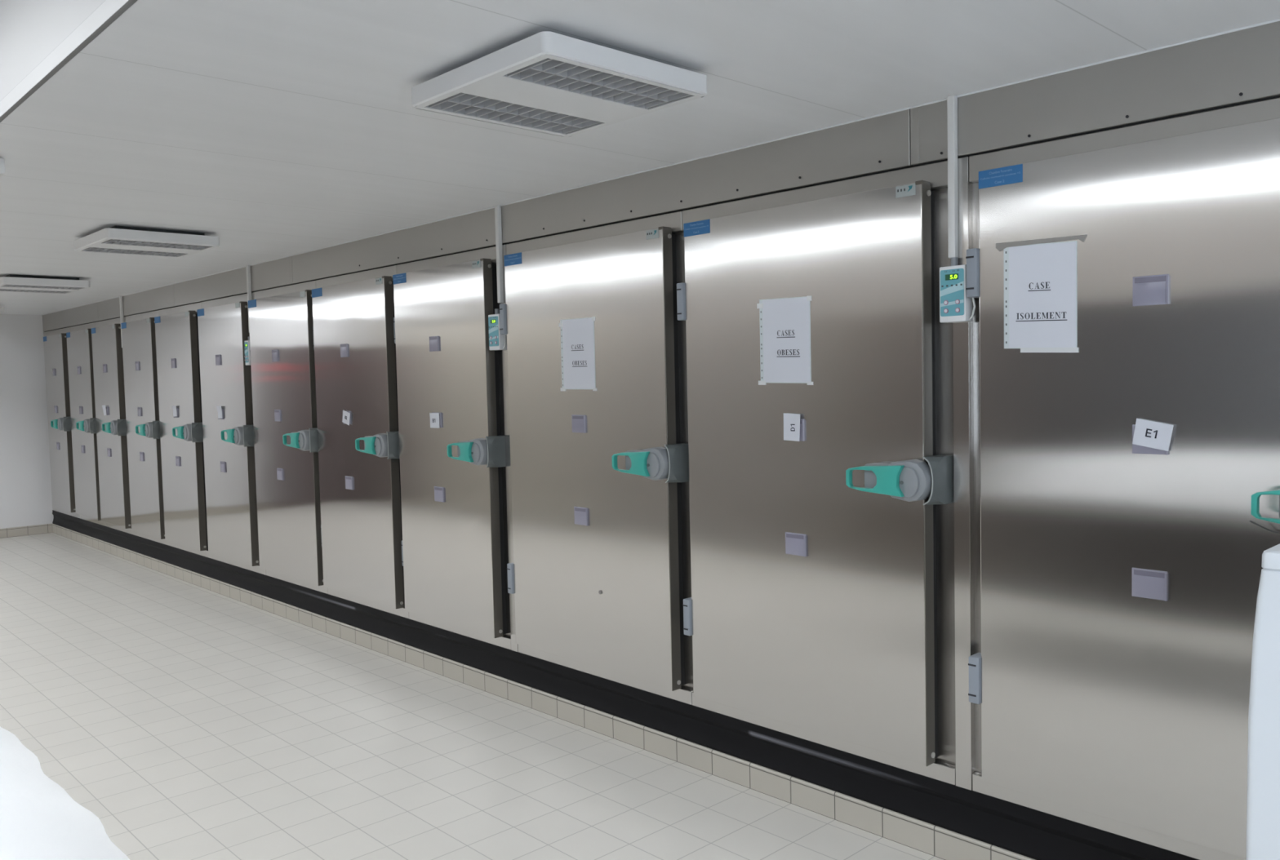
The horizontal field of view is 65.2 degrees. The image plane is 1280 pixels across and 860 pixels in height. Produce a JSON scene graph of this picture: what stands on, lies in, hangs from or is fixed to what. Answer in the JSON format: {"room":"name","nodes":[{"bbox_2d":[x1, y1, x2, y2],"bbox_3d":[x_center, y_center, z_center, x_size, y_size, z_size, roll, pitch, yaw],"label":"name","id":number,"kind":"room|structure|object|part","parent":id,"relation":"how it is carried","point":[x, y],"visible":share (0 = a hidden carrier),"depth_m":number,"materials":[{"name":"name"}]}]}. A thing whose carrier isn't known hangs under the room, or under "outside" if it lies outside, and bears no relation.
{"room":"morgue","nodes":[
{"label":"morgue","id":0,"kind":"room"},
{"bbox_2d":[0,314,53,528],"bbox_3d":[-8.094,-0.292,10.176,4.470,3.120,0.100,-4,4,-43],"label":"wall","id":1,"kind":"structure","parent":0,"point":[25,483],"depth_m":11.23,"materials":[{"name":"white paint"}]},
{"bbox_2d":[0,524,52,538],"bbox_3d":[-7.622,1.185,10.592,2.490,0.105,0.012,-4,4,-43],"label":"baseboard","id":2,"kind":"structure","parent":1,"relation":"attached to","point":[45,528],"depth_m":11.26,"materials":[{"name":"tile"}]},
{"bbox_2d":[0,0,137,122],"bbox_3d":[-2.883,-1.337,4.129,0.110,0.641,15.996,-4,4,-43],"label":"ceiling light","id":3,"kind":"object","parent":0,"point":[30,30],"depth_m":2.84,"materials":[{"name":"grey plastic"}]},
{"bbox_2d":[0,0,132,119],"bbox_3d":[-2.918,-1.035,4.105,0.006,0.047,15.796,-4,4,-43],"label":"trim","id":4,"kind":"structure","parent":3,"relation":"attached to","point":[108,10],"depth_m":2.60,"materials":[{"name":"grey metal"}]},
{"bbox_2d":[0,533,943,859],"bbox_3d":[-2.587,1.492,4.497,4.470,0.100,15.996,-4,4,-43],"label":"floor","id":5,"kind":"structure","parent":0,"point":[195,722],"depth_m":4.38,"materials":[{"name":"tile"}]},
{"bbox_2d":[0,726,129,859],"bbox_3d":[-1.130,0.967,1.371,0.759,1.204,2.120,-4,4,-43],"label":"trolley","id":6,"kind":"object","parent":5,"relation":"on","point":[39,820],"visible":1,"depth_m":1.49,"materials":[{"name":"white"}]},
{"bbox_2d":[1245,543,1279,859],"bbox_3d":[1.584,0.848,1.857,0.620,1.270,0.654,-4,4,-43],"label":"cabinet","id":7,"kind":"object","parent":5,"relation":"on","point":[1263,801],"visible":1,"depth_m":1.84,"materials":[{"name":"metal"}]},
{"bbox_3d":[1.570,0.230,1.825,0.587,0.034,0.621,-4,4,-43],"label":"lid","id":8,"kind":"part","parent":7,"relation":"part of","materials":[{"name":"white plastic"}]},
{"bbox_2d":[0,0,1279,315],"bbox_3d":[-1.967,-1.131,5.005,2.600,0.100,15.996,-4,4,-43],"label":"ceiling","id":9,"kind":"structure","parent":0,"point":[271,130],"depth_m":3.06,"materials":[{"name":"white paint"}]},
{"bbox_2d":[0,306,4,313],"bbox_3d":[-6.673,-1.189,9.875,0.584,0.078,0.630,-4,4,-43],"label":"ceiling light","id":10,"kind":"object","parent":9,"relation":"attached to","point":[2,308],"visible":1,"depth_m":9.84,"materials":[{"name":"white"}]},
{"bbox_2d":[0,158,5,177],"bbox_3d":[-2.481,-0.971,3.756,0.114,0.059,0.315,-4,4,-43],"label":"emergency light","id":11,"kind":"object","parent":9,"relation":"attached to","point":[2,171],"visible":1,"depth_m":3.67,"materials":[{"name":"white plastic"}]},
{"bbox_2d":[0,275,90,293],"bbox_3d":[-4.637,-1.122,7.701,0.584,0.078,0.630,-4,4,-43],"label":"ceiling light","id":12,"kind":"object","parent":9,"relation":"attached to","point":[10,283],"visible":1,"depth_m":7.55,"materials":[{"name":"white"}]},
{"bbox_2d":[73,226,219,257],"bbox_3d":[-2.768,-1.055,5.615,0.584,0.078,0.630,-4,4,-43],"label":"ceiling light","id":13,"kind":"object","parent":9,"relation":"attached to","point":[122,240],"visible":1,"depth_m":5.48,"materials":[{"name":"white"}]},
{"bbox_2d":[411,31,706,137],"bbox_3d":[-0.232,-0.968,2.831,0.584,0.078,0.630,-4,4,-43],"label":"ceiling light","id":14,"kind":"object","parent":9,"relation":"attached to","point":[547,82],"visible":1,"depth_m":2.73,"materials":[{"name":"white metal"}]},
{"bbox_2d":[43,95,1279,859],"bbox_3d":[-1.168,0.100,5.802,0.375,2.478,15.796,-4,4,-43],"label":"wall","id":15,"kind":"structure","parent":0,"point":[958,762],"depth_m":3.28,"materials":[{"name":"silver metal"}]},
{"bbox_2d":[43,333,75,512],"bbox_3d":[-6.358,-0.079,10.906,0.172,1.908,0.870,-4,4,-43],"label":"room door","id":16,"kind":"structure","parent":15,"relation":"in","point":[55,354],"depth_m":10.82,"materials":[{"name":"silver metal"}]},
{"bbox_3d":[-6.246,-0.064,10.680,0.022,0.101,0.213,-4,4,-43],"label":"lever","id":17,"kind":"part","parent":16,"relation":"part of","materials":[{"name":"teal plastic"}]},
{"bbox_2d":[42,302,99,331],"bbox_3d":[-6.029,-1.185,10.581,0.023,0.186,2.113,-4,4,-43],"label":"panel","id":18,"kind":"object","parent":15,"relation":"attached to","point":[88,313],"visible":1,"depth_m":10.49,"materials":[{"name":"silver metal"}]},
{"bbox_2d":[66,328,101,520],"bbox_3d":[-5.698,-0.058,10.211,0.172,1.908,0.906,-4,4,-43],"label":"room door","id":19,"kind":"structure","parent":15,"relation":"in","point":[79,343],"depth_m":10.15,"materials":[{"name":"silver metal"}]},
{"bbox_3d":[-5.574,-0.043,9.972,0.022,0.101,0.213,-4,4,-43],"label":"lever","id":20,"kind":"part","parent":19,"relation":"part of","materials":[{"name":"teal plastic"}]},
{"bbox_2d":[91,324,131,528],"bbox_3d":[-5.092,-0.038,9.573,0.172,1.908,0.876,-4,4,-43],"label":"room door","id":21,"kind":"structure","parent":15,"relation":"in","point":[107,349],"depth_m":9.49,"materials":[{"name":"silver metal"}]},
{"bbox_2d":[102,405,106,415],"bbox_3d":[-5.133,-0.188,9.582,0.022,0.100,0.085,-4,4,-43],"label":"label card","id":22,"kind":"object","parent":21,"relation":"attached to","point":[103,406],"visible":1,"depth_m":9.57,"materials":[{"name":"grey paper"}]},
{"bbox_3d":[-4.978,-0.024,9.345,0.022,0.101,0.213,-4,4,-43],"label":"lever","id":23,"kind":"part","parent":21,"relation":"part of","materials":[{"name":"teal plastic"}]},
{"bbox_2d":[119,295,124,347],"bbox_3d":[-4.780,-0.999,9.242,0.024,0.478,0.025,-4,4,-43],"label":"cable trunking","id":24,"kind":"object","parent":15,"relation":"attached to","point":[121,304],"visible":0.69,"depth_m":9.23,"materials":[{"name":"white plastic"}]},
{"bbox_3d":[-4.717,-0.031,9.285,0.025,2.029,0.052,-4,4,-43],"label":"frame post","id":25,"kind":"part","parent":15,"relation":"part of","materials":[{"name":"silver metal"}]},
{"bbox_2d":[97,284,176,320],"bbox_3d":[-4.568,-1.138,9.041,0.023,0.186,2.127,-4,4,-43],"label":"panel","id":26,"kind":"object","parent":15,"relation":"attached to","point":[161,298],"visible":1,"depth_m":8.90,"materials":[{"name":"silver metal"}]},
{"bbox_2d":[120,317,164,539],"bbox_3d":[-4.434,-0.017,8.879,0.172,1.908,0.910,-4,4,-43],"label":"room door","id":27,"kind":"structure","parent":15,"relation":"in","point":[138,336],"depth_m":8.82,"materials":[{"name":"silver metal"}]},
{"bbox_3d":[-4.308,-0.002,8.639,0.022,0.101,0.213,-4,4,-43],"label":"lever","id":28,"kind":"part","parent":27,"relation":"part of","materials":[{"name":"teal plastic"}]},
{"bbox_2d":[154,311,208,551],"bbox_3d":[-3.807,0.003,8.219,0.172,1.908,0.926,-4,4,-43],"label":"room door","id":29,"kind":"structure","parent":15,"relation":"in","point":[177,344],"depth_m":8.13,"materials":[{"name":"silver metal"}]},
{"bbox_2d":[172,405,177,417],"bbox_3d":[-3.819,-0.154,8.200,0.019,0.093,0.089,-4,4,-43],"label":"label card","id":30,"kind":"object","parent":29,"relation":"attached to","point":[174,407],"visible":1,"depth_m":8.19,"materials":[{"name":"grey paper"}]},
{"bbox_3d":[-3.677,0.018,7.974,0.022,0.101,0.213,-4,4,-43],"label":"lever","id":31,"kind":"part","parent":29,"relation":"part of","materials":[{"name":"teal plastic"}]},
{"bbox_2d":[196,301,259,566],"bbox_3d":[-3.120,0.025,7.496,0.172,1.908,0.958,-4,4,-43],"label":"room door","id":32,"kind":"structure","parent":15,"relation":"in","point":[228,446],"depth_m":7.43,"materials":[{"name":"silver metal"}]},
{"bbox_2d":[216,406,222,418],"bbox_3d":[-3.158,-0.133,7.501,0.022,0.096,0.084,-4,4,-43],"label":"label card","id":33,"kind":"object","parent":32,"relation":"attached to","point":[219,408],"visible":1,"depth_m":7.49,"materials":[{"name":"grey paper"}]},
{"bbox_3d":[-2.979,0.041,7.238,0.022,0.101,0.213,-4,4,-43],"label":"lever","id":34,"kind":"part","parent":32,"relation":"part of","materials":[{"name":"teal plastic"}]},
{"bbox_2d":[173,257,291,306],"bbox_3d":[-3.078,-1.090,7.472,0.023,0.186,2.197,-4,4,-43],"label":"panel","id":35,"kind":"object","parent":15,"relation":"attached to","point":[274,273],"visible":1,"depth_m":7.36,"materials":[{"name":"silver metal"}]},
{"bbox_2d":[244,337,250,365],"bbox_3d":[-2.793,-0.566,7.157,0.050,0.204,0.070,-4,4,-43],"label":"controller","id":36,"kind":"object","parent":15,"relation":"attached to","point":[246,344],"visible":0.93,"depth_m":7.13,"materials":[{"name":"white plastic"}]},
{"bbox_3d":[-2.807,-0.554,7.144,0.002,0.146,0.060,-4,4,-43],"label":"panel","id":37,"kind":"part","parent":36,"relation":"part of","materials":[{"name":"teal"}]},
{"bbox_2d":[245,265,251,333],"bbox_3d":[-2.783,-0.934,7.138,0.024,0.478,0.025,-4,4,-43],"label":"cable trunking","id":38,"kind":"object","parent":15,"relation":"attached to","point":[247,267],"visible":0.66,"depth_m":7.12,"materials":[{"name":"white plastic"}]},
{"bbox_3d":[-2.721,0.033,7.182,0.025,2.029,0.038,-4,4,-43],"label":"frame post","id":39,"kind":"part","parent":15,"relation":"part of","materials":[{"name":"silver metal"}]},
{"bbox_2d":[248,289,323,586],"bbox_3d":[-2.423,0.048,6.761,0.172,1.908,1.036,-4,4,-43],"label":"room door","id":40,"kind":"structure","parent":15,"relation":"in","point":[282,363],"depth_m":6.71,"materials":[{"name":"silver metal"}]},
{"bbox_3d":[-2.255,0.064,6.476,0.022,0.101,0.213,-4,4,-43],"label":"lever","id":41,"kind":"part","parent":40,"relation":"part of","materials":[{"name":"teal plastic"}]},
{"bbox_2d":[311,275,404,608],"bbox_3d":[-1.743,0.070,6.044,0.172,1.908,1.022,-4,4,-43],"label":"room door","id":42,"kind":"structure","parent":15,"relation":"in","point":[354,347],"depth_m":5.98,"materials":[{"name":"silver metal"}]},
{"bbox_2d":[342,409,350,425],"bbox_3d":[-1.781,-0.075,6.067,0.002,0.093,0.102,-4,4,-43],"label":"label card","id":43,"kind":"object","parent":42,"relation":"attached to","point":[345,420],"visible":1,"depth_m":6.07,"materials":[{"name":"grey paper"}]},
{"bbox_3d":[-1.579,0.086,5.763,0.022,0.101,0.213,-4,4,-43],"label":"lever","id":44,"kind":"part","parent":42,"relation":"part of","materials":[{"name":"teal plastic"}]},
{"bbox_2d":[392,258,506,638],"bbox_3d":[-1.060,0.092,5.325,0.172,1.908,0.988,-4,4,-43],"label":"room door","id":45,"kind":"structure","parent":15,"relation":"in","point":[452,544],"depth_m":5.26,"materials":[{"name":"silver metal"}]},
{"bbox_2d":[429,413,439,428],"bbox_3d":[-1.099,-0.051,5.344,0.008,0.080,0.092,-4,4,-43],"label":"label card","id":46,"kind":"object","parent":45,"relation":"attached to","point":[434,417],"visible":1,"depth_m":5.34,"materials":[{"name":"grey paper"}]},
{"bbox_3d":[-0.908,0.108,5.056,0.022,0.101,0.213,-4,4,-43],"label":"lever","id":47,"kind":"part","parent":45,"relation":"part of","materials":[{"name":"teal plastic"}]},
{"bbox_3d":[-0.870,0.100,5.086,0.066,0.085,0.118,-4,4,-43],"label":"lever arm","id":48,"kind":"part","parent":45,"relation":"part of","materials":[{"name":"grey plastic"}]},
{"bbox_2d":[488,308,506,350],"bbox_3d":[-0.702,-0.498,4.954,0.050,0.204,0.112,-4,4,-43],"label":"controller","id":49,"kind":"object","parent":15,"relation":"attached to","point":[497,341],"visible":0.96,"depth_m":4.94,"materials":[{"name":"white plastic"}]},
{"bbox_3d":[-0.723,-0.487,4.949,0.002,0.146,0.081,-4,4,-43],"label":"panel","id":50,"kind":"part","parent":49,"relation":"part of","materials":[{"name":"teal plastic"}]},
{"bbox_2d":[494,204,503,302],"bbox_3d":[-0.694,-0.867,4.937,0.024,0.478,0.025,-4,4,-43],"label":"cable trunking","id":51,"kind":"object","parent":15,"relation":"attached to","point":[497,208],"visible":1,"depth_m":4.93,"materials":[{"name":"white plastic"}]},
{"bbox_3d":[-0.647,0.100,4.997,0.025,2.029,0.054,-4,4,-43],"label":"frame post","id":52,"kind":"part","parent":15,"relation":"part of","materials":[{"name":"silver metal"}]},
{"bbox_2d":[52,524,1035,859],"bbox_3d":[-1.273,1.296,5.738,0.040,0.102,15.796,-4,4,-43],"label":"baseboard","id":53,"kind":"structure","parent":15,"relation":"attached to","point":[940,842],"depth_m":4.34,"materials":[{"name":"tile"}]},
{"bbox_2d":[498,226,688,691],"bbox_3d":[-0.258,0.117,4.480,0.172,1.908,1.184,-4,4,-43],"label":"room door","id":54,"kind":"structure","parent":15,"relation":"in","point":[595,573],"depth_m":4.39,"materials":[{"name":"silver metal"}]},
{"bbox_2d":[558,316,596,391],"bbox_3d":[-0.280,-0.336,4.475,0.003,0.324,0.250,-4,4,-43],"label":"paper sign","id":55,"kind":"object","parent":54,"relation":"attached to","point":[577,335],"visible":1,"depth_m":4.47,"materials":[{"name":"grey paper"}]},
{"bbox_3d":[-0.038,0.136,4.141,0.022,0.101,0.213,-4,4,-43],"label":"lever","id":56,"kind":"part","parent":54,"relation":"part of","materials":[{"name":"teal plastic"}]},
{"bbox_3d":[-0.001,0.128,4.170,0.066,0.085,0.118,-4,4,-43],"label":"lever arm","id":57,"kind":"part","parent":54,"relation":"part of","materials":[{"name":"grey plastic"}]},
{"bbox_2d":[289,109,911,284],"bbox_3d":[-0.715,-1.014,4.981,0.026,0.186,4.665,-4,4,-43],"label":"panel","id":58,"kind":"object","parent":15,"relation":"attached to","point":[880,144],"visible":0.98,"depth_m":4.15,"materials":[{"name":"silver metal"}]},
{"bbox_2d":[52,510,1199,859],"bbox_3d":[-1.274,1.170,5.733,0.033,0.170,15.796,-4,4,-43],"label":"trim","id":59,"kind":"structure","parent":15,"relation":"attached to","point":[1032,833],"depth_m":3.99,"materials":[{"name":"black rubber"}]},
{"bbox_3d":[-1.273,1.063,5.731,0.025,0.057,15.793,-4,4,-43],"label":"frame sill","id":60,"kind":"part","parent":15,"relation":"part of","materials":[{"name":"silver metal"}]},
{"bbox_2d":[41,18,1279,315],"bbox_3d":[-1.334,-1.124,5.606,0.006,0.006,15.796,-4,4,-43],"label":"trim","id":61,"kind":"structure","parent":15,"relation":"attached to","point":[1277,20],"depth_m":3.47,"materials":[{"name":"white plastic"}]},
{"bbox_2d":[675,180,953,766],"bbox_3d":[0.561,0.144,3.617,0.172,1.908,1.154,-4,4,-43],"label":"room door","id":62,"kind":"structure","parent":15,"relation":"in","point":[811,606],"depth_m":3.53,"materials":[{"name":"silver metal"}]},
{"bbox_2d":[756,295,813,385],"bbox_3d":[0.523,-0.321,3.629,0.003,0.318,0.248,-4,4,-43],"label":"paper sign","id":63,"kind":"object","parent":62,"relation":"attached to","point":[784,322],"visible":1,"depth_m":3.62,"materials":[{"name":"grey paper"}]},
{"bbox_2d":[783,413,799,441],"bbox_3d":[0.548,-0.010,3.613,0.002,0.101,0.077,-4,4,-43],"label":"label card","id":64,"kind":"object","parent":62,"relation":"attached to","point":[791,421],"visible":1,"depth_m":3.61,"materials":[{"name":"grey paper"}]},
{"bbox_3d":[0.770,0.162,3.289,0.022,0.101,0.213,-4,4,-43],"label":"lever","id":65,"kind":"part","parent":62,"relation":"part of","materials":[{"name":"teal plastic"}]},
{"bbox_3d":[0.808,0.154,3.318,0.066,0.085,0.118,-4,4,-43],"label":"lever arm","id":66,"kind":"part","parent":62,"relation":"part of","materials":[{"name":"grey plastic"}]},
{"bbox_2d":[946,95,958,258],"bbox_3d":[0.989,-0.798,3.165,0.024,0.505,0.025,-4,4,-43],"label":"cable trunking","id":67,"kind":"object","parent":15,"relation":"attached to","point":[952,101],"visible":1,"depth_m":3.16,"materials":[{"name":"white plastic"}]},
{"bbox_2d":[939,257,975,323],"bbox_3d":[1.004,-0.443,3.157,0.050,0.204,0.112,-4,4,-43],"label":"controller","id":68,"kind":"object","parent":15,"relation":"attached to","point":[955,306],"visible":0.96,"depth_m":3.15,"materials":[{"name":"white plastic"}]},
{"bbox_3d":[0.983,-0.432,3.152,0.002,0.146,0.081,-4,4,-43],"label":"panel","id":69,"kind":"part","parent":68,"relation":"part of","materials":[{"name":"teal plastic"}]},
{"bbox_3d":[1.040,0.154,3.220,0.025,2.029,0.056,-4,4,-43],"label":"frame post","id":70,"kind":"part","parent":15,"relation":"part of","materials":[{"name":"silver metal"}]},
{"bbox_2d":[910,21,1279,165],"bbox_3d":[2.502,-0.910,1.591,0.026,0.186,4.679,-4,4,-43],"label":"panel","id":71,"kind":"object","parent":15,"relation":"attached to","point":[1242,66],"visible":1,"depth_m":2.82,"materials":[{"name":"silver metal"}]},
{"bbox_2d":[965,117,1279,859],"bbox_3d":[1.405,0.171,2.728,0.172,1.908,1.106,-4,4,-43],"label":"room door","id":72,"kind":"structure","parent":15,"relation":"in","point":[1110,677],"depth_m":2.77,"materials":[{"name":"silver metal"}]},
{"bbox_2d":[995,235,1086,352],"bbox_3d":[1.173,-0.392,2.937,0.003,0.338,0.271,-4,4,-43],"label":"paper sign","id":73,"kind":"object","parent":72,"relation":"attached to","point":[1040,276],"visible":1,"depth_m":2.93,"materials":[{"name":"grey paper"}]},
{"bbox_2d":[1132,418,1173,451],"bbox_3d":[1.393,0.013,2.722,0.002,0.088,0.106,-4,4,-43],"label":"label card","id":74,"kind":"object","parent":72,"relation":"attached to","point":[1152,434],"visible":1,"depth_m":2.72,"materials":[{"name":"grey paper"}]},
{"bbox_3d":[1.598,0.189,2.417,0.022,0.101,0.213,-4,4,-43],"label":"lever","id":75,"kind":"part","parent":72,"relation":"part of","materials":[{"name":"teal plastic"}]}
]}

